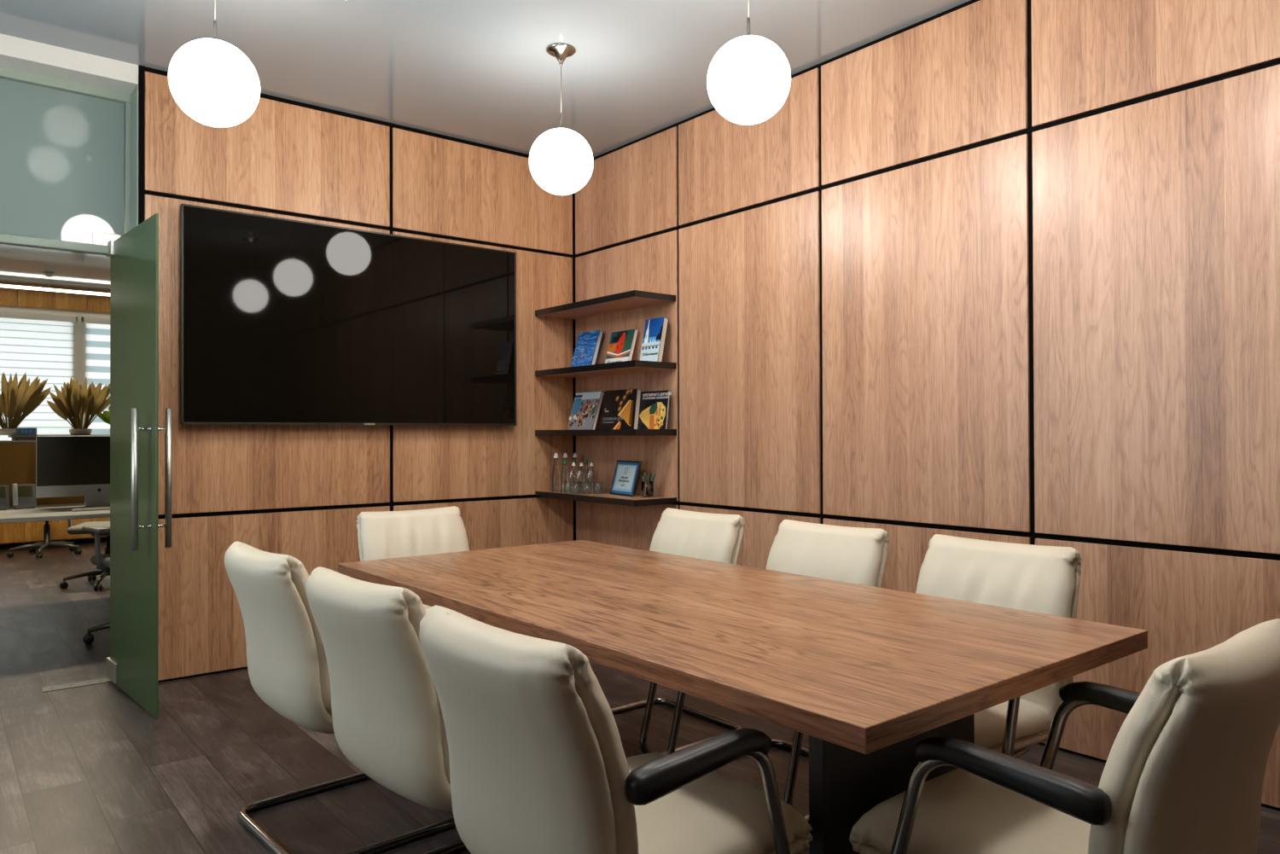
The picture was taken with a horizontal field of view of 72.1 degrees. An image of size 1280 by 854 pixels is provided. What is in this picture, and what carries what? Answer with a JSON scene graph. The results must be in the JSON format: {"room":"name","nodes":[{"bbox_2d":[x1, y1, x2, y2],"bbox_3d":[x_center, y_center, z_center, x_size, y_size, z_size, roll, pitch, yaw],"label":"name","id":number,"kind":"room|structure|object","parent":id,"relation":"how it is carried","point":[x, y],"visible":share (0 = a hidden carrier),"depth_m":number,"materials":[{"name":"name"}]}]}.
{"room":"office","nodes":[
{"label":"office","id":0,"kind":"room"},
{"bbox_2d":[0,244,110,290],"bbox_3d":[-4.763,-1.712,7.426,6.400,0.100,7.200,0,-1,-39],"label":"ceiling","id":1,"kind":"structure","parent":0,"point":[18,264],"depth_m":9.12,"materials":[{"name":"white paint"}]},
{"bbox_2d":[43,271,54,277],"bbox_3d":[-6.280,-1.618,9.349,0.100,0.050,0.100,0,-1,-39],"label":"smoke detector","id":2,"kind":"object","parent":1,"relation":"attached to","point":[48,274],"visible":1,"depth_m":9.32,"materials":[{"name":"white paint"}]},
{"bbox_2d":[0,284,110,296],"bbox_3d":[-6.824,-1.595,9.974,4.600,0.084,0.044,0,-1,-39],"label":"lamp","id":3,"kind":"object","parent":1,"relation":"hanging from","point":[9,286],"visible":0.41,"depth_m":10.06,"materials":[{"name":"white paint"}]},
{"bbox_2d":[0,283,110,385],"bbox_3d":[-7.022,-0.159,10.214,6.400,2.950,0.200,0,-1,-39],"label":"wall","id":4,"kind":"structure","parent":0,"point":[78,314],"depth_m":10.40,"materials":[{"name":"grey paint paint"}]},
{"bbox_2d":[0,310,77,440],"bbox_3d":[-7.376,-0.481,9.783,1.945,1.650,0.210,0,-1,-39],"label":"window blind","id":5,"kind":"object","parent":4,"relation":"in","point":[43,346],"depth_m":10.18,"materials":[{"name":"white fabric"}]},
{"bbox_2d":[0,281,110,313],"bbox_3d":[-6.830,-1.505,10.235,6.112,0.260,0.030,0,-1,-39],"label":"trim","id":6,"kind":"structure","parent":4,"relation":"attached to","point":[26,298],"depth_m":10.23,"materials":[{"name":"brown wood"}]},
{"bbox_2d":[81,316,110,435],"bbox_3d":[-5.923,-0.478,10.959,1.795,1.650,0.210,0,-1,-39],"label":"window","id":7,"kind":"structure","parent":4,"relation":"in","point":[96,331],"depth_m":10.52,"materials":[{"name":"white paint"}]},
{"bbox_2d":[0,33,138,93],"bbox_3d":[-3.321,-1.768,3.679,2.127,0.193,0.160,0,-1,-39],"label":"beam","id":8,"kind":"structure","parent":0,"point":[20,54],"depth_m":4.13,"materials":[{"name":"white paint"}]},
{"bbox_2d":[144,71,575,682],"bbox_3d":[-1.424,-0.299,5.226,2.773,3.122,0.200,0,-1,-39],"label":"wall","id":9,"kind":"structure","parent":0,"point":[299,491],"depth_m":4.88,"materials":[{"name":"brown wood"}]},
{"bbox_2d":[0,66,131,103],"bbox_3d":[-3.415,-1.745,3.796,2.127,0.237,0.140,0,-1,-39],"label":"trim","id":10,"kind":"structure","parent":9,"relation":"attached to","point":[5,72],"depth_m":4.23,"materials":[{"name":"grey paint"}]},
{"bbox_2d":[124,83,138,233],"bbox_3d":[-2.517,-0.205,4.349,0.026,2.929,0.217,0,-1,-39],"label":"trim","id":11,"kind":"structure","parent":9,"relation":"attached to","point":[130,109],"depth_m":4.39,"materials":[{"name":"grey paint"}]},
{"bbox_2d":[106,212,171,718],"bbox_3d":[-2.353,0.164,4.074,0.159,2.170,0.842,0,-1,-43],"label":"door","id":12,"kind":"structure","parent":9,"relation":"in","point":[132,665],"depth_m":3.95,"materials":[{"name":"green glass"}]},
{"bbox_2d":[138,64,144,224],"bbox_3d":[-2.432,-0.253,4.286,0.025,3.022,0.016,0,-1,-39],"label":"trim","id":13,"kind":"structure","parent":9,"relation":"attached to","point":[141,68],"depth_m":4.29,"materials":[{"name":"black metal"}]},
{"bbox_2d":[144,66,529,157],"bbox_3d":[-1.447,-1.751,5.100,2.573,0.020,0.013,0,-1,-39],"label":"trim","id":14,"kind":"structure","parent":9,"relation":"attached to","point":[146,69],"depth_m":5.03,"materials":[{"name":"black metal"}]},
{"bbox_2d":[180,203,516,425],"bbox_3d":[-1.539,-0.553,4.947,1.898,1.086,0.093,0,-1,-39],"label":"tv","id":15,"kind":"object","parent":9,"relation":"attached to","point":[283,321],"visible":1,"depth_m":4.80,"materials":[{"name":"black plastic"}]},
{"bbox_2d":[0,0,970,157],"bbox_3d":[-0.227,-1.838,1.900,5.100,0.100,6.500,0,-1,-39],"label":"ceiling","id":16,"kind":"structure","parent":0,"point":[482,72],"depth_m":4.05,"materials":[{"name":"white paint"}]},
{"bbox_2d":[168,0,260,127],"bbox_3d":[-1.541,-1.435,3.192,0.300,0.679,0.300,0,-1,-39],"label":"pendant lamp","id":17,"kind":"object","parent":16,"relation":"hanging from","point":[212,81],"visible":1,"depth_m":3.09,"materials":[{"name":"white glass"}]},
{"bbox_2d":[529,42,593,195],"bbox_3d":[-0.369,-1.432,4.125,0.300,0.679,0.300,0,-1,-39],"label":"pendant lamp","id":18,"kind":"object","parent":16,"relation":"hanging from","point":[561,160],"visible":1,"depth_m":4.03,"materials":[{"name":"white glass"}]},
{"bbox_2d":[707,0,791,124],"bbox_3d":[0.392,-1.441,3.182,0.300,0.679,0.300,0,-1,-39],"label":"pendant lamp","id":19,"kind":"object","parent":16,"relation":"hanging from","point":[748,78],"visible":1,"depth_m":3.08,"materials":[{"name":"white glass"}]},
{"bbox_2d":[0,542,1279,853],"bbox_3d":[-2.677,1.313,4.840,6.800,0.100,14.200,0,-1,-39],"label":"floor","id":20,"kind":"structure","parent":0,"point":[84,770],"depth_m":3.34,"materials":[{"name":"brown wood"}]},
{"bbox_2d":[6,520,81,558],"bbox_3d":[-6.066,0.794,8.995,0.650,1.019,0.646,0,0,31],"label":"chair","id":21,"kind":"object","parent":20,"relation":"on","point":[46,543],"visible":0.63,"depth_m":8.96,"materials":[{"name":"grey plastic"}]},
{"bbox_2d":[0,517,110,549],"bbox_3d":[-6.597,0.942,9.924,3.100,0.740,0.670,0,-1,-39],"label":"base cabinet","id":22,"kind":"object","parent":20,"relation":"on","point":[16,534],"visible":0.12,"depth_m":9.57,"materials":[{"name":"brown wood"}]},
{"bbox_2d":[0,502,110,523],"bbox_3d":[-3.523,0.906,6.204,3.000,0.740,1.620,0,-1,-39],"label":"office desk","id":23,"kind":"object","parent":20,"relation":"on","point":[45,512],"visible":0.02,"depth_m":5.38,"materials":[{"name":"grey laminate"}]},
{"bbox_2d":[0,485,9,510],"bbox_3d":[-4.146,0.453,5.673,0.130,0.162,0.124,0,-1,-39],"label":"desk telephone","id":24,"kind":"object","parent":23,"relation":"on","point":[4,491],"visible":1,"depth_m":5.69,"materials":[{"name":"grey plastic"}]},
{"bbox_2d":[11,483,36,509],"bbox_3d":[-4.034,0.453,5.764,0.130,0.162,0.124,0,-1,-39],"label":"desk telephone","id":25,"kind":"object","parent":23,"relation":"on","point":[23,496],"visible":1,"depth_m":5.75,"materials":[{"name":"grey plastic"}]},
{"bbox_2d":[0,440,84,506],"bbox_3d":[-3.727,0.315,6.418,2.850,0.445,0.036,0,-1,-39],"label":"screen","id":26,"kind":"object","parent":23,"relation":"on","point":[17,457],"visible":0.02,"depth_m":6.00,"materials":[{"name":"fabric"}]},
{"bbox_2d":[35,436,110,506],"bbox_3d":[-3.686,0.297,5.995,0.710,0.474,0.110,0,-1,-39],"label":"desktop computer","id":27,"kind":"object","parent":23,"relation":"on","point":[66,466],"visible":0.6,"depth_m":5.89,"materials":[{"name":"silver metal"}]},
{"bbox_2d":[70,506,110,511],"bbox_3d":[-3.462,0.524,5.653,0.320,0.014,0.110,0,-1,-39],"label":"keyboard","id":28,"kind":"object","parent":23,"relation":"on","point":[96,508],"visible":0.65,"depth_m":5.59,"materials":[{"name":"white plastic"}]},
{"bbox_2d":[7,435,110,440],"bbox_3d":[-3.767,0.299,6.746,1.740,0.482,0.300,0,-1,-39],"label":"base cabinet","id":29,"kind":"object","parent":20,"relation":"on","point":[14,437],"visible":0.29,"depth_m":6.17,"materials":[{"name":"laminate"}]},
{"bbox_2d":[0,372,51,435],"bbox_3d":[-4.459,-0.169,6.229,0.399,0.451,0.384,0,0,27],"label":"potted plant","id":30,"kind":"object","parent":29,"relation":"on","point":[15,398],"visible":0.98,"depth_m":6.21,"materials":[{"name":"plant"}]},
{"bbox_2d":[16,427,36,435],"bbox_3d":[-4.301,0.031,6.167,0.120,0.050,0.033,0,-1,-39],"label":"desk clock","id":31,"kind":"object","parent":29,"relation":"on","point":[20,431],"visible":1,"depth_m":6.16,"materials":[{"name":"grey plastic"}]},
{"bbox_2d":[46,377,110,435],"bbox_3d":[-4.119,-0.156,6.527,0.371,0.427,0.458,0,0,-4],"label":"potted plant","id":32,"kind":"object","parent":29,"relation":"on","point":[74,400],"visible":0.99,"depth_m":6.45,"materials":[{"name":"plant"}]},
{"bbox_2d":[97,405,110,432],"bbox_3d":[-3.905,-0.052,6.632,0.321,0.219,0.256,0,-1,-39],"label":"potted plant","id":33,"kind":"object","parent":29,"relation":"on","point":[105,416],"visible":0.12,"depth_m":6.58,"materials":[{"name":"green plant"}]},
{"bbox_2d":[40,677,110,692],"bbox_3d":[-2.750,1.258,4.295,0.280,0.004,0.090,0,-1,-39],"label":"hinge plate","id":34,"kind":"object","parent":20,"relation":"on","point":[101,680],"visible":0.96,"depth_m":4.29,"materials":[{"name":"metal"}]},
{"bbox_2d":[59,519,110,591],"bbox_3d":[-4.330,0.775,7.164,0.646,1.019,0.651,0,0,-19],"label":"chair","id":35,"kind":"object","parent":20,"relation":"on","point":[77,529],"visible":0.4,"depth_m":7.04,"materials":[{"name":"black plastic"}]},
{"bbox_2d":[81,525,110,644],"bbox_3d":[-2.976,0.757,5.321,0.651,1.019,0.646,-1,-1,39],"label":"chair","id":36,"kind":"object","parent":20,"relation":"on","point":[101,561],"visible":0.19,"depth_m":5.12,"materials":[{"name":"grey plastic"}]},
{"bbox_2d":[224,541,455,853],"bbox_3d":[-0.924,0.801,2.793,0.671,0.883,0.597,0,-1,-42],"label":"chair","id":37,"kind":"object","parent":20,"relation":"on","point":[288,668],"visible":0.52,"depth_m":2.51,"materials":[{"name":"beige leather"}]},
{"bbox_2d":[305,566,466,853],"bbox_3d":[-0.469,0.796,2.266,0.671,0.883,0.597,0,-1,-43],"label":"chair","id":38,"kind":"object","parent":20,"relation":"on","point":[388,723],"visible":0.53,"depth_m":1.98,"materials":[{"name":"beige leather"}]},
{"bbox_2d":[355,506,469,610],"bbox_3d":[-0.861,0.808,3.741,0.597,0.883,0.671,0,-1,-39],"label":"chair","id":39,"kind":"object","parent":20,"relation":"on","point":[385,534],"visible":0.2,"depth_m":3.88,"materials":[{"name":"beige leather"}]},
{"bbox_2d":[418,605,813,853],"bbox_3d":[-0.053,0.791,1.741,0.671,0.883,0.597,0,-1,-41],"label":"chair","id":40,"kind":"object","parent":20,"relation":"on","point":[538,763],"visible":1,"depth_m":1.51,"materials":[{"name":"beige leather"}]},
{"bbox_2d":[610,507,744,754],"bbox_3d":[0.058,0.804,3.623,0.671,0.883,0.597,0,-1,-39],"label":"chair","id":41,"kind":"object","parent":20,"relation":"on","point":[699,535],"visible":0.28,"depth_m":3.69,"materials":[{"name":"beige leather"}]},
{"bbox_2d":[337,540,1147,853],"bbox_3d":[0.052,0.864,2.639,1.083,0.750,2.320,0,-1,-39],"label":"conference table","id":42,"kind":"object","parent":20,"relation":"on","point":[869,674],"visible":0.8,"depth_m":2.02,"materials":[{"name":"brown wood"}]},
{"bbox_2d":[667,519,889,823],"bbox_3d":[0.498,0.799,3.079,0.671,0.883,0.597,0,-1,-39],"label":"chair","id":43,"kind":"object","parent":20,"relation":"on","point":[858,555],"visible":0.2,"depth_m":3.13,"materials":[{"name":"beige leather"}]},
{"bbox_2d":[915,534,1082,758],"bbox_3d":[0.914,0.794,2.566,0.671,0.883,0.597,0,-1,-39],"label":"chair","id":44,"kind":"object","parent":20,"relation":"on","point":[1030,578],"visible":0.36,"depth_m":2.57,"materials":[{"name":"beige leather"}]},
{"bbox_2d":[849,618,1279,853],"bbox_3d":[0.806,0.787,1.649,0.597,0.883,0.671,0,-1,-39],"label":"chair","id":45,"kind":"object","parent":20,"relation":"on","point":[1184,771],"visible":1,"depth_m":1.39,"materials":[{"name":"beige leather"}]},
{"bbox_2d":[574,0,1279,810],"bbox_3d":[1.616,-0.321,3.513,0.200,3.122,6.312,0,-1,-39],"label":"wall","id":46,"kind":"structure","parent":0,"point":[997,270],"depth_m":3.57,"materials":[{"name":"brown wood"}]},
{"bbox_2d":[535,290,675,319],"bbox_3d":[-0.236,-0.741,5.398,0.310,0.036,1.033,0,-1,-39],"label":"wall shelf","id":47,"kind":"object","parent":46,"relation":"attached to","point":[631,299],"visible":1,"depth_m":5.27,"materials":[{"name":"black wood"}]},
{"bbox_2d":[535,360,676,378],"bbox_3d":[-0.235,-0.350,5.396,0.310,0.036,1.033,0,-1,-39],"label":"wall shelf","id":48,"kind":"object","parent":46,"relation":"attached to","point":[633,366],"visible":1,"depth_m":5.22,"materials":[{"name":"brown wood"}]},
{"bbox_2d":[570,330,603,366],"bbox_3d":[-0.345,-0.487,5.663,0.104,0.259,0.230,0,-1,-39],"label":"book","id":49,"kind":"object","parent":48,"relation":"on","point":[588,343],"visible":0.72,"depth_m":5.64,"materials":[{"name":"blue paper"}]},
{"bbox_2d":[605,329,637,363],"bbox_3d":[-0.119,-0.477,5.390,0.084,0.229,0.234,0,-1,-39],"label":"book","id":50,"kind":"object","parent":48,"relation":"on","point":[622,343],"visible":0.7,"depth_m":5.37,"materials":[{"name":"paper"}]},
{"bbox_2d":[640,316,669,361],"bbox_3d":[0.081,-0.499,5.124,0.089,0.270,0.165,0,-1,-39],"label":"book","id":51,"kind":"object","parent":48,"relation":"on","point":[654,340],"visible":1,"depth_m":5.09,"materials":[{"name":"paper"}]},
{"bbox_2d":[535,490,676,506],"bbox_3d":[-0.232,0.429,5.390,0.310,0.036,1.033,0,-1,-39],"label":"wall shelf","id":52,"kind":"object","parent":46,"relation":"attached to","point":[604,497],"visible":0.98,"depth_m":5.15,"materials":[{"name":"brown wood"}]},
{"bbox_2d":[551,453,560,491],"bbox_3d":[-0.537,0.291,5.635,0.066,0.245,0.066,0,-1,-39],"label":"water bottle","id":53,"kind":"object","parent":52,"relation":"on","point":[555,477],"visible":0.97,"depth_m":5.61,"materials":[{"name":"clear glass"}]},
{"bbox_2d":[560,459,569,492],"bbox_3d":[-0.476,0.310,5.569,0.054,0.205,0.054,0,-1,-39],"label":"water bottle","id":54,"kind":"object","parent":52,"relation":"on","point":[564,475],"visible":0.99,"depth_m":5.55,"materials":[{"name":"clear glass"}]},
{"bbox_2d":[560,453,570,491],"bbox_3d":[-0.480,0.291,5.681,0.066,0.245,0.066,0,-1,-39],"label":"water bottle","id":55,"kind":"object","parent":52,"relation":"on","point":[565,456],"visible":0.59,"depth_m":5.67,"materials":[{"name":"clear glass"}]},
{"bbox_2d":[570,462,577,493],"bbox_3d":[-0.418,0.317,5.538,0.055,0.190,0.052,0,-1,-39],"label":"water bottle","id":56,"kind":"object","parent":52,"relation":"on","point":[573,474],"visible":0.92,"depth_m":5.52,"materials":[{"name":"clear glass"}]},
{"bbox_2d":[572,459,577,479],"bbox_3d":[-0.417,0.310,5.603,0.054,0.205,0.054,0,-1,-39],"label":"water bottle","id":57,"kind":"object","parent":52,"relation":"on","point":[573,461],"visible":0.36,"depth_m":5.59,"materials":[{"name":"clear glass"}]},
{"bbox_2d":[571,453,579,478],"bbox_3d":[-0.421,0.291,5.736,0.066,0.245,0.066,0,-1,-39],"label":"water bottle","id":58,"kind":"object","parent":52,"relation":"on","point":[575,456],"visible":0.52,"depth_m":5.72,"materials":[{"name":"clear glass"}]},
{"bbox_2d":[577,462,585,493],"bbox_3d":[-0.366,0.317,5.490,0.055,0.190,0.052,0,-1,-39],"label":"water bottle","id":59,"kind":"object","parent":52,"relation":"on","point":[581,476],"visible":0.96,"depth_m":5.47,"materials":[{"name":"clear glass"}]},
{"bbox_2d":[583,459,588,491],"bbox_3d":[-0.343,0.310,5.631,0.054,0.205,0.054,0,-1,-39],"label":"water bottle","id":60,"kind":"object","parent":52,"relation":"on","point":[586,470],"visible":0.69,"depth_m":5.62,"materials":[{"name":"clear glass"}]},
{"bbox_2d":[587,462,595,493],"bbox_3d":[-0.301,0.316,5.466,0.055,0.190,0.052,0,-1,-39],"label":"water bottle","id":61,"kind":"object","parent":52,"relation":"on","point":[590,477],"visible":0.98,"depth_m":5.45,"materials":[{"name":"clear glass"}]},
{"bbox_2d":[610,459,641,496],"bbox_3d":[-0.086,0.308,5.280,0.069,0.209,0.276,0,0,-31],"label":"framed certificate","id":62,"kind":"object","parent":52,"relation":"on","point":[626,474],"visible":1,"depth_m":5.26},
{"bbox_2d":[640,481,653,497],"bbox_3d":[0.043,0.362,5.114,0.072,0.092,0.072,0,-1,-39],"label":"pen holder","id":63,"kind":"object","parent":52,"relation":"on","point":[647,488],"visible":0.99,"depth_m":5.08,"materials":[{"name":"clear plastic"}]},
{"bbox_2d":[535,429,676,436],"bbox_3d":[-0.234,0.034,5.393,0.310,0.036,1.033,0,-1,-39],"label":"wall shelf","id":64,"kind":"object","parent":46,"relation":"attached to","point":[590,432],"visible":1,"depth_m":5.09,"materials":[{"name":"brown wood"}]},
{"bbox_2d":[566,390,604,430],"bbox_3d":[-0.353,-0.102,5.667,0.101,0.254,0.285,0,-1,-39],"label":"book","id":65,"kind":"object","parent":64,"relation":"on","point":[586,407],"visible":0.98,"depth_m":5.64,"materials":[{"name":"paper"}]},
{"bbox_2d":[600,387,641,429],"bbox_3d":[-0.117,-0.109,5.378,0.064,0.256,0.325,0,-1,-39],"label":"book","id":66,"kind":"object","parent":64,"relation":"on","point":[621,408],"visible":1,"depth_m":5.34,"materials":[{"name":"black paper"}]},
{"bbox_2d":[638,389,671,429],"bbox_3d":[0.093,-0.098,5.151,0.044,0.226,0.282,0,-1,-39],"label":"book","id":67,"kind":"object","parent":64,"relation":"on","point":[654,413],"visible":1,"depth_m":5.15,"materials":[{"name":"black paper"}]},
{"bbox_3d":[-3.725,-0.208,3.389,1.140,2.929,0.240,0,-1,-39],"label":"wall","id":68,"kind":"structure","parent":0,"visible":0},
{"bbox_2d":[0,78,124,255],"bbox_3d":[-2.971,-1.242,4.112,0.977,0.769,0.060,0,-1,-39],"label":"glass panel","id":69,"kind":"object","parent":68,"relation":"in","point":[62,153],"depth_m":4.24,"materials":[{"name":"clear glass"}]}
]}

